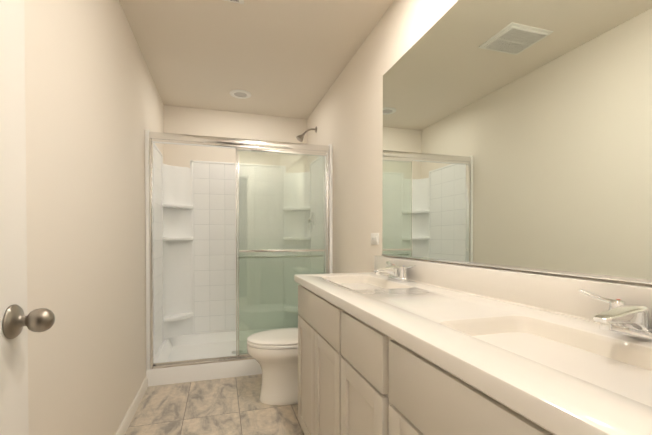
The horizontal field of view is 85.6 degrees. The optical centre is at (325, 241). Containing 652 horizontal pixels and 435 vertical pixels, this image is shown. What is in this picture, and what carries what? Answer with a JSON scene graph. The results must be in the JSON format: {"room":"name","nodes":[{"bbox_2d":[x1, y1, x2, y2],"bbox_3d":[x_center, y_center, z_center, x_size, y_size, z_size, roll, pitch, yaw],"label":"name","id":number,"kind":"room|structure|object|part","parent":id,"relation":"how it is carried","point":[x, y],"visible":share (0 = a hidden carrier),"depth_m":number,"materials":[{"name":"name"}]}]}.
{"room":"bathroom","nodes":[
{"label":"bathroom","id":0,"kind":"room"},
{"bbox_2d":[24,0,163,434],"bbox_3d":[-0.994,-0.117,1.244,0.120,2.430,4.938,0,1,-17],"label":"wall","id":1,"kind":"structure","parent":0,"point":[94,107],"depth_m":1.46,"materials":[{"name":"beige paint"}]},
{"bbox_2d":[115,376,147,434],"bbox_3d":[-0.942,1.058,1.319,0.013,0.078,2.726,0,1,-17],"label":"baseboard","id":2,"kind":"structure","parent":1,"relation":"attached to","point":[127,420],"depth_m":2.18,"materials":[{"name":"white wood"}]},
{"bbox_2d":[125,374,303,434],"bbox_3d":[-0.236,1.155,1.486,1.703,0.120,4.938,0,1,-17],"label":"floor","id":3,"kind":"structure","parent":0,"point":[230,406],"depth_m":2.25,"materials":[{"name":"tile"}]},
{"bbox_2d":[145,126,332,386],"bbox_3d":[-0.774,-0.039,3.263,1.459,2.227,0.956,0,1,-17],"label":"shower","id":4,"kind":"object","parent":3,"relation":"on","point":[232,249],"visible":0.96,"depth_m":3.50,"materials":[{"name":"clear glass"}]},
{"bbox_3d":[-0.360,0.086,2.941,0.747,1.654,0.026,0,1,-17],"label":"glass","id":5,"kind":"part","parent":4,"relation":"part of","materials":[{"name":"clear glass"}]},
{"bbox_2d":[247,328,297,404],"bbox_3d":[-0.175,0.681,2.477,0.750,0.805,0.456,0,1,-17],"label":"toilet","id":6,"kind":"object","parent":3,"relation":"on","point":[273,353],"visible":0.29,"depth_m":2.34,"materials":[{"name":"white ceramic"}]},
{"bbox_3d":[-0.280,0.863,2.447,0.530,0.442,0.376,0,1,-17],"label":"seat","id":7,"kind":"part","parent":6,"relation":"part of","materials":[{"name":"white plastic"}]},
{"bbox_2d":[294,256,651,434],"bbox_3d":[0.325,0.597,1.243,0.521,1.002,1.790,0,1,-17],"label":"bathroom vanity","id":8,"kind":"object","parent":3,"relation":"on","point":[431,348],"visible":0.98,"depth_m":0.88,"materials":[{"name":"beige"}]},
{"bbox_2d":[374,261,416,281],"bbox_3d":[0.316,0.150,1.756,0.154,0.082,0.284,0,1,-17],"label":"faucet","id":9,"kind":"object","parent":8,"relation":"on","point":[395,272],"visible":1,"depth_m":1.73,"materials":[{"name":"silver metal"}]},
{"bbox_2d":[579,289,651,341],"bbox_3d":[0.624,0.162,0.730,0.154,0.082,0.284,0,1,-17],"label":"faucet","id":10,"kind":"object","parent":8,"relation":"on","point":[621,317],"visible":1,"depth_m":0.72,"materials":[{"name":"silver metal"}]},
{"bbox_2d":[164,105,306,172],"bbox_3d":[-0.929,-0.146,3.779,1.463,2.430,0.120,0,1,-17],"label":"wall","id":11,"kind":"structure","parent":0,"point":[198,121],"depth_m":3.67,"materials":[{"name":"beige paint"}]},
{"bbox_2d":[119,0,393,118],"bbox_3d":[-0.236,-1.394,1.457,1.703,0.120,4.938,0,1,-17],"label":"ceiling","id":12,"kind":"structure","parent":0,"point":[287,58],"depth_m":2.44,"materials":[{"name":"beige paint"}]},
{"bbox_2d":[223,0,243,3],"bbox_3d":[-0.578,-1.328,1.789,0.330,0.019,0.296,0,1,-17],"label":"fan","id":13,"kind":"object","parent":12,"relation":"attached to","point":[239,1],"visible":1,"depth_m":1.95,"materials":[{"name":"white plastic"}]},
{"bbox_2d":[229,89,250,98],"bbox_3d":[-0.784,-1.349,3.228,0.196,0.011,0.196,0,1,-17],"label":"recessed light","id":14,"kind":"object","parent":12,"relation":"in","point":[241,94],"visible":0.96,"depth_m":3.21,"materials":[{"name":"white plastic"}]},
{"bbox_2d":[307,0,651,286],"bbox_3d":[0.522,-0.122,1.699,0.120,2.430,4.938,0,1,-17],"label":"wall","id":15,"kind":"structure","parent":0,"point":[345,117],"depth_m":2.38,"materials":[{"name":"beige paint"}]},
{"bbox_2d":[371,233,378,244],"bbox_3d":[0.304,-0.018,2.200,0.008,0.072,0.116,0,1,-17],"label":"electrical outlet plate","id":16,"kind":"object","parent":15,"relation":"attached to","point":[374,238],"visible":1,"depth_m":2.18,"materials":[{"name":"white plastic"}]},
{"bbox_2d":[382,0,651,283],"bbox_3d":[0.586,-0.440,1.248,0.010,1.060,1.744,0,1,-17],"label":"mirror","id":17,"kind":"object","parent":15,"relation":"attached to","point":[517,134],"visible":0.96,"depth_m":1.10,"materials":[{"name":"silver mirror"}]},
{"bbox_3d":[-0.484,-0.102,-0.071,0.100,2.430,0.115,0,1,-17],"label":"wall","id":18,"kind":"structure","parent":0,"visible":0},
{"bbox_2d":[0,0,54,434],"bbox_3d":[-0.537,0.085,0.370,0.175,2.030,0.772,0,1,-17],"label":"door leaf","id":19,"kind":"structure","parent":18,"relation":"in","point":[17,322],"depth_m":0.69,"materials":[{"name":"white paint"}]}
]}

